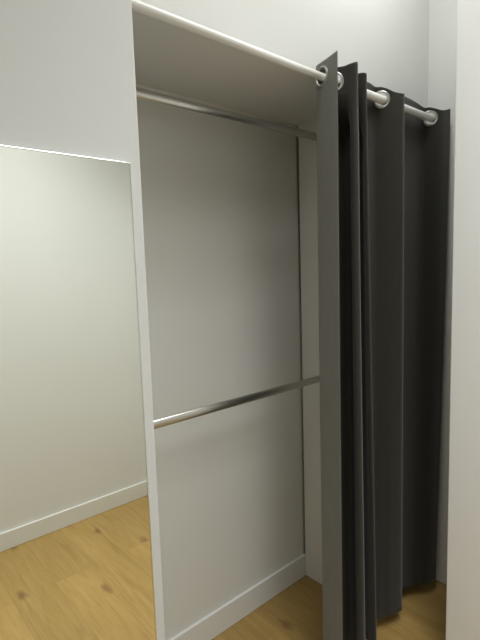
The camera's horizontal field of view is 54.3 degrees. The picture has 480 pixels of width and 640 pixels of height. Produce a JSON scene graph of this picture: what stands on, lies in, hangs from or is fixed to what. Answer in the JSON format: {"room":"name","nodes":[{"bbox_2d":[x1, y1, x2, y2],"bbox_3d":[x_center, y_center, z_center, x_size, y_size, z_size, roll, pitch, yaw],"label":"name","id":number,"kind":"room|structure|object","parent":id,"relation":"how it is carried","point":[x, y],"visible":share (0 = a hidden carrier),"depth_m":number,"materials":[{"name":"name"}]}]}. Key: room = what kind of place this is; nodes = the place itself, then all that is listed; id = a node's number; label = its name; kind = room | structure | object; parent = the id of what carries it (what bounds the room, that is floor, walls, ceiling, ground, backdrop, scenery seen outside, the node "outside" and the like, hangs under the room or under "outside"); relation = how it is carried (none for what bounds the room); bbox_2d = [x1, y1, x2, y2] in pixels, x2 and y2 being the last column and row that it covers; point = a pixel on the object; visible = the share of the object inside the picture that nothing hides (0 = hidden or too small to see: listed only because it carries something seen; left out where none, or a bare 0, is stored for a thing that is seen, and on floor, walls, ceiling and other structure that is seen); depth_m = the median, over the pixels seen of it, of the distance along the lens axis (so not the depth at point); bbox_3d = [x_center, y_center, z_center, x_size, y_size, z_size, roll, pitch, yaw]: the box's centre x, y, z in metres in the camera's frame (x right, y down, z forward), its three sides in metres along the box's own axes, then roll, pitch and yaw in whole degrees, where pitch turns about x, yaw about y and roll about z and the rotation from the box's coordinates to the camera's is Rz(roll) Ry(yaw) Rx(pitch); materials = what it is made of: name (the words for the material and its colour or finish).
{"room":"walk-in closet","nodes":[
{"label":"walk-in closet","id":0,"kind":"room"},
{"bbox_2d":[0,0,164,639],"bbox_3d":[-1.040,-0.011,0.621,1.754,2.950,0.566,-7,8,-41],"label":"wall","id":1,"kind":"structure","parent":0,"point":[68,82],"depth_m":0.87,"materials":[{"name":"grey paint"}]},
{"bbox_2d":[0,145,156,639],"bbox_3d":[-0.456,0.558,0.800,0.699,1.688,0.007,-7,8,-41],"label":"frameless mirror","id":2,"kind":"object","parent":1,"relation":"attached to","point":[76,562],"visible":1,"depth_m":0.88,"materials":[{"name":"clear glass"}]},
{"bbox_2d":[131,0,435,122],"bbox_3d":[0.297,-0.761,1.492,1.536,0.038,0.038,-7,8,-41],"label":"tension rod","id":3,"kind":"object","parent":1,"relation":"attached to","point":[138,6],"visible":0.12,"depth_m":1.23,"materials":[{"name":"white metal"}]},
{"bbox_2d":[315,50,450,639],"bbox_3d":[0.583,0.184,1.808,0.808,2.086,0.121,-7,8,-41],"label":"curtain","id":4,"kind":"object","parent":3,"relation":"hanging from","point":[383,171],"visible":0.97,"depth_m":1.74,"materials":[{"name":"grey fabric"}]},
{"bbox_2d":[136,84,303,639],"bbox_3d":[-0.828,0.329,1.281,2.871,2.118,0.100,-7,8,-41],"label":"wall","id":5,"kind":"structure","parent":0,"point":[220,195],"depth_m":1.86,"materials":[{"name":"white paint"}]},
{"bbox_2d":[169,554,305,639],"bbox_3d":[-0.101,1.247,1.923,1.118,0.108,0.013,-7,8,-41],"label":"baseboard","id":6,"kind":"structure","parent":5,"relation":"attached to","point":[236,609],"depth_m":2.02,"materials":[{"name":"white wood"}]},
{"bbox_2d":[296,127,304,553],"bbox_3d":[0.289,0.185,2.266,0.121,2.118,0.084,-7,8,-41],"label":"trim","id":7,"kind":"structure","parent":5,"relation":"attached to","point":[296,127],"depth_m":2.20,"materials":[{"name":"white paint"}]},
{"bbox_2d":[132,0,428,127],"bbox_3d":[0.070,-1.229,1.685,1.536,0.832,0.490,-7,8,-41],"label":"wall","id":8,"kind":"structure","parent":0,"point":[388,40],"depth_m":1.55,"materials":[{"name":"white paint"}]},
{"bbox_2d":[212,575,446,639],"bbox_3d":[0.309,1.484,0.696,3.590,0.120,2.620,-7,8,-41],"label":"floor","id":9,"kind":"structure","parent":0,"point":[295,613],"depth_m":2.00,"materials":[{"name":"brown wood"}]},
{"bbox_2d":[298,102,426,583],"bbox_3d":[0.571,0.187,2.172,0.418,2.118,0.378,-7,8,-41],"label":"wall","id":10,"kind":"structure","parent":0,"point":[307,147],"depth_m":2.13,"materials":[{"name":"white paint"}]},
{"bbox_2d":[136,87,316,140],"bbox_3d":[-0.071,-0.709,1.603,1.118,0.054,0.030,-7,8,-41],"label":"hanging rail","id":11,"kind":"object","parent":10,"relation":"attached to","point":[141,93],"visible":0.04,"depth_m":1.59,"materials":[{"name":"silver metal"}]},
{"bbox_2d":[154,375,318,428],"bbox_3d":[-0.039,0.306,1.715,1.118,0.054,0.030,-7,8,-41],"label":"hanging rail","id":12,"kind":"object","parent":10,"relation":"attached to","point":[161,422],"visible":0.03,"depth_m":1.71,"materials":[{"name":"silver metal"}]},
{"bbox_2d":[427,0,456,584],"bbox_3d":[1.495,-0.199,1.604,0.300,2.950,2.420,-7,8,-41],"label":"wall","id":13,"kind":"structure","parent":0,"point":[442,13],"depth_m":2.01,"materials":[{"name":"white paint"}]},
{"bbox_2d":[446,0,479,639],"bbox_3d":[1.446,-0.140,1.084,0.465,2.950,1.700,-7,8,-41],"label":"wall","id":14,"kind":"structure","parent":0,"point":[463,540],"depth_m":1.56,"materials":[{"name":"white paint"}]}
]}

